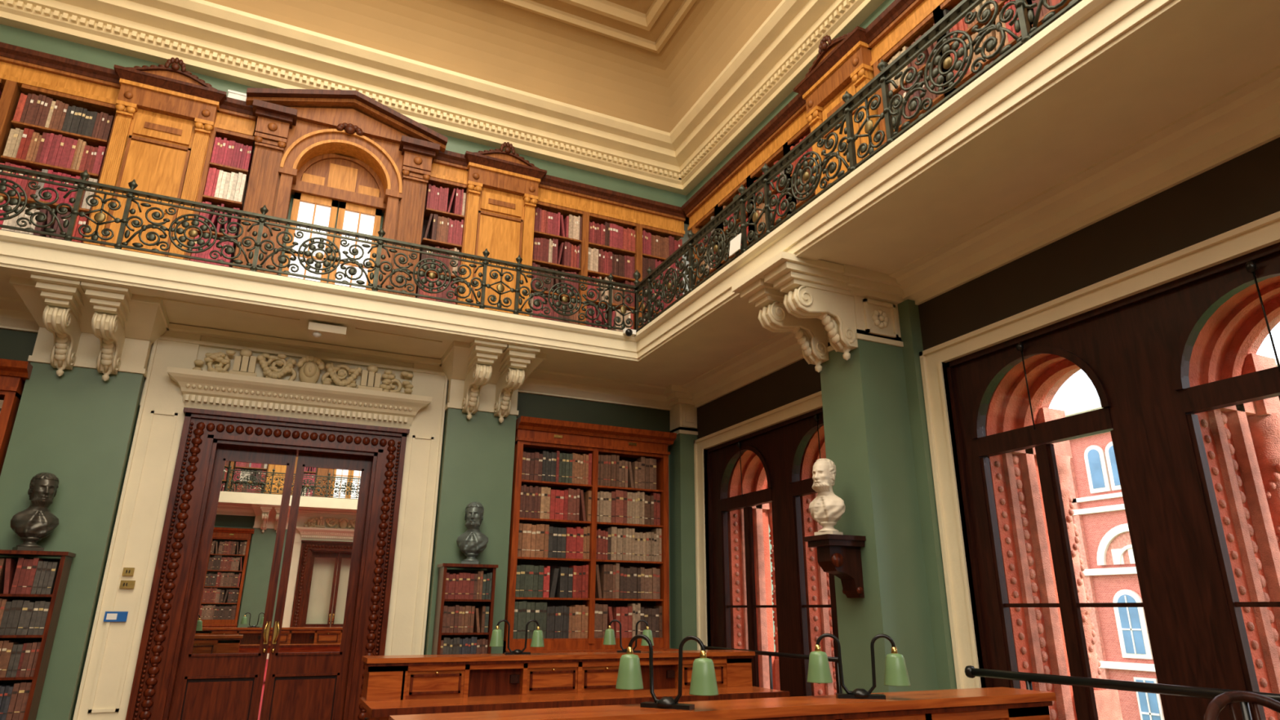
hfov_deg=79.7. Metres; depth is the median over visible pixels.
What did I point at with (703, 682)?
desk lamp
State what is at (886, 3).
frieze
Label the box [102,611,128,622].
directional sign
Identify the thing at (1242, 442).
terracotta reveal
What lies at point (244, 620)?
desk lamp
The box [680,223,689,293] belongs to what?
wall
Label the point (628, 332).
security camera
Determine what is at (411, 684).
desk
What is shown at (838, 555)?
bracket
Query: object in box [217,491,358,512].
gallery balcony
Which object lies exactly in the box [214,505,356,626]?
door surround
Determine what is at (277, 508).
bracket
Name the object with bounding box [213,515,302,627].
wall
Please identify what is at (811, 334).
bracket
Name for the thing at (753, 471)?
terracotta reveal
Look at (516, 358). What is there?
bracket
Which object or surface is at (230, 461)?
wall
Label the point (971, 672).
railing
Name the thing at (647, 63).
ceiling
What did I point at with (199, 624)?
desk lamp
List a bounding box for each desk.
[191,635,243,653]
[195,626,342,653]
[358,649,790,719]
[389,687,1056,719]
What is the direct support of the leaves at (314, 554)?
attached to the wall at (255, 516)
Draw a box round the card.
[728,233,741,256]
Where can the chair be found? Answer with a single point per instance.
(1220, 701)
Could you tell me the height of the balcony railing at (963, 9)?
0.950 m
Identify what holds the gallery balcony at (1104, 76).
attached to the wall
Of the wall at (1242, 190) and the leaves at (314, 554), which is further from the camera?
the leaves at (314, 554)
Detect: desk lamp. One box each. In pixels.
[195,614,202,631]
[240,612,264,627]
[488,619,544,654]
[603,619,653,653]
[615,634,718,710]
[807,633,911,699]
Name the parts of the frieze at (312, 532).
cornice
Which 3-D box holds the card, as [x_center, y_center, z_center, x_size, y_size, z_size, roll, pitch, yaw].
[0.976,-1.179,7.866,0.030,0.180,0.200,9,-20,-23]
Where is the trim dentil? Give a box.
[0,0,855,180]
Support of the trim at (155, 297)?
attached to the wall
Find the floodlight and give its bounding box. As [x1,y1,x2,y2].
[227,89,246,101]
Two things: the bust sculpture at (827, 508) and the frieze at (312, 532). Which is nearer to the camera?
the bust sculpture at (827, 508)
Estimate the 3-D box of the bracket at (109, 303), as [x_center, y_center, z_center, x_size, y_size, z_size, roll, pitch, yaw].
[-5.612,-0.267,8.061,0.400,0.793,0.989,9,-20,-23]
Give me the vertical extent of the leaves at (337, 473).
2.590 m
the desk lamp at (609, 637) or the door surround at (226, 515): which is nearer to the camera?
the desk lamp at (609, 637)
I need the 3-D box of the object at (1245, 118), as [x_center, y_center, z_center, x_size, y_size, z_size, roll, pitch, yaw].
[4.337,-1.857,3.872,0.327,0.270,18.000,9,-20,-23]
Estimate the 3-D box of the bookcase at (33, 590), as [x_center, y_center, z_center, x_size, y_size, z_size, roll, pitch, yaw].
[-6.024,2.829,7.190,0.780,2.015,0.340,9,-20,-23]
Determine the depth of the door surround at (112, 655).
9.05 m
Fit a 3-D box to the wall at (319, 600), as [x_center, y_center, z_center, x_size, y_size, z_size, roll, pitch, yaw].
[-10.344,8.087,25.910,10.550,3.600,0.050,9,-20,-23]
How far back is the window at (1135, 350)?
5.36 m
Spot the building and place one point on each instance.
(1122, 646)
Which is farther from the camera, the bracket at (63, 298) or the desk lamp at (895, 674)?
the bracket at (63, 298)
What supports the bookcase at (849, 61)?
on the gallery balcony at (1104, 76)
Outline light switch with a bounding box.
[119,567,135,588]
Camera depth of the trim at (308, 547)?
25.19 m
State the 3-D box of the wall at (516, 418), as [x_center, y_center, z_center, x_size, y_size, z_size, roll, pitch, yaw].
[-4.204,2.101,9.118,10.600,4.620,0.450,9,-20,-23]
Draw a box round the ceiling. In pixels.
[204,0,782,133]
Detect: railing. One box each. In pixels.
[0,0,1082,332]
[225,465,360,499]
[703,644,841,693]
[964,665,1279,719]
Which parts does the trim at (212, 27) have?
cornice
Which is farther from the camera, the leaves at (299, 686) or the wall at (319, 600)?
the wall at (319, 600)
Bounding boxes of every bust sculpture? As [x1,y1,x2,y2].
[10,472,58,551]
[456,502,488,564]
[808,458,845,535]
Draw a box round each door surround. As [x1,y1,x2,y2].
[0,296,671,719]
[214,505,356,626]
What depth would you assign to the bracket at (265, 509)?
24.38 m
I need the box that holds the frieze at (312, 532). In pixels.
[296,516,355,542]
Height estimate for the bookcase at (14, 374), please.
3.920 m
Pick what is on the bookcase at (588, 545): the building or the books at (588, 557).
the books at (588, 557)
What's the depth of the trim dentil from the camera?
10.44 m
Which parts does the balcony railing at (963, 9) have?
panel, panel, panel, panel, panel, panel, panel, panel, corner post, panel, panel, panel, panel, panel, panel, panel, panel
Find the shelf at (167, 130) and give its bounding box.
[0,41,686,331]
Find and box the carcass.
[221,457,333,497]
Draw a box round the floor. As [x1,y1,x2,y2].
[257,658,268,719]
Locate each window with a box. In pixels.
[280,153,386,290]
[706,407,842,697]
[946,242,1279,719]
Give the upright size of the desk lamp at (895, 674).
0.299 m
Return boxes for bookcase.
[0,358,32,475]
[0,549,75,719]
[197,527,254,627]
[431,563,498,654]
[502,416,678,653]
[681,0,1071,285]
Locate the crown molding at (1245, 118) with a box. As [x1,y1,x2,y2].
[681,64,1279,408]
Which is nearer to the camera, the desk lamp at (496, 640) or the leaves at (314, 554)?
the desk lamp at (496, 640)
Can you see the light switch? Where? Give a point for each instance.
(126, 571)
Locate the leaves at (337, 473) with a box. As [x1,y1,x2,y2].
[330,469,361,498]
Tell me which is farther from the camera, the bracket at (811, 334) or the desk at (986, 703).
the bracket at (811, 334)
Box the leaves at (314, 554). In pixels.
[302,551,351,626]
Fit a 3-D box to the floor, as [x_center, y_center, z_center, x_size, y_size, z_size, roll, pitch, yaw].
[-6.574,7.379,17.556,10.670,0.200,19.040,9,-20,-23]
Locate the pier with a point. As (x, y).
(877, 437)
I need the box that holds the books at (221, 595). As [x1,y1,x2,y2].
[199,541,247,619]
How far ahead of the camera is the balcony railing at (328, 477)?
24.58 m
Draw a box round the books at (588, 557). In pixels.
[512,450,662,639]
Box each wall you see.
[0,23,688,224]
[0,275,546,719]
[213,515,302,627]
[224,461,351,497]
[306,553,351,626]
[515,417,671,648]
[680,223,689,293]
[697,137,1279,439]
[768,524,775,652]
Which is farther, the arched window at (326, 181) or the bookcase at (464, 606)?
the arched window at (326, 181)
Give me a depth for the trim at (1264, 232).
6.45 m
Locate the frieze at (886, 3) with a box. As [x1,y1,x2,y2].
[684,0,894,224]
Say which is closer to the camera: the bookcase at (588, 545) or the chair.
the chair
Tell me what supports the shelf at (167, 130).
on the gallery balcony at (1104, 76)
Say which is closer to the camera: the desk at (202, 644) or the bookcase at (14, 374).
the bookcase at (14, 374)
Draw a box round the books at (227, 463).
[220,461,315,496]
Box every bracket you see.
[30,273,85,376]
[80,280,132,381]
[259,504,273,532]
[273,505,280,533]
[462,339,506,419]
[493,344,540,422]
[731,269,829,372]
[755,251,857,359]
[803,533,866,598]
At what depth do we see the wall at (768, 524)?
12.49 m
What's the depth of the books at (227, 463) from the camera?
25.41 m
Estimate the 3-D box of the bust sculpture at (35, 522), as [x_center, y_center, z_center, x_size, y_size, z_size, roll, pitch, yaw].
[-6.013,1.512,7.655,0.340,0.775,0.324,3,-18,-8]
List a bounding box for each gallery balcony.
[0,0,1279,386]
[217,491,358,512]
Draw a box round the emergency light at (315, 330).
[306,321,346,342]
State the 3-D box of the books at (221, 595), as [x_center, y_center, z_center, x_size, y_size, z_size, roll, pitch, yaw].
[-13.556,6.806,23.878,2.047,2.403,0.208,9,-20,-23]
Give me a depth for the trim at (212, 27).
10.59 m
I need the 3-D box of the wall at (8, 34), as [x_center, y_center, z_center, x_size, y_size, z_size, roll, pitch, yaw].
[-4.125,-3.371,10.933,11.500,0.550,0.260,9,-20,-23]
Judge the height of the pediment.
0.785 m
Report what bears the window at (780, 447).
in the wall at (1242, 190)
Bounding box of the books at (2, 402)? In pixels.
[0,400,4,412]
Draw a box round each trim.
[0,0,884,195]
[125,407,409,719]
[155,297,442,342]
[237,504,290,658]
[289,540,352,626]
[693,391,822,650]
[919,211,1279,688]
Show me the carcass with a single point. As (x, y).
(278, 468)
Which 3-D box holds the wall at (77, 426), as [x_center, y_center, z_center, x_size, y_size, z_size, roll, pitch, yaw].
[-3.962,1.884,8.465,5.580,4.630,0.999,9,-20,-23]
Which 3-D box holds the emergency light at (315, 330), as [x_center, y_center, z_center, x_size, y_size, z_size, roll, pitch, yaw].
[-3.616,-0.303,8.850,0.400,0.170,0.350,9,-20,-23]
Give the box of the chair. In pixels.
[1204,690,1279,719]
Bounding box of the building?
[1064,357,1279,719]
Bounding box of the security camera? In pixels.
[622,328,635,336]
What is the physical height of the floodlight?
0.130 m
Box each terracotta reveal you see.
[727,425,836,695]
[985,275,1279,719]
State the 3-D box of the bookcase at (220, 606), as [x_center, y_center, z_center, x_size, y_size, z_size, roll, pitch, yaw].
[-13.469,7.156,23.640,2.300,3.920,0.617,9,-20,-23]
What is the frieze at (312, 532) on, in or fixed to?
attached to the wall at (255, 516)
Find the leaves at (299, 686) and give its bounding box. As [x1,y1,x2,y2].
[168,446,371,719]
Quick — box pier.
[662,264,956,693]
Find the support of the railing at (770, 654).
on the floor
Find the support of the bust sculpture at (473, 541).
on the bookcase at (464, 606)
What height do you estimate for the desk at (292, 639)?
1.100 m
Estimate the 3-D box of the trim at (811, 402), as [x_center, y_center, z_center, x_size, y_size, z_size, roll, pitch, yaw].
[1.628,2.471,8.913,0.080,3.860,3.900,9,-20,-23]
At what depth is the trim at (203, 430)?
8.77 m
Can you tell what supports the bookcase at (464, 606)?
on the floor
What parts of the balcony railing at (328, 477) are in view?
panel, panel, panel, panel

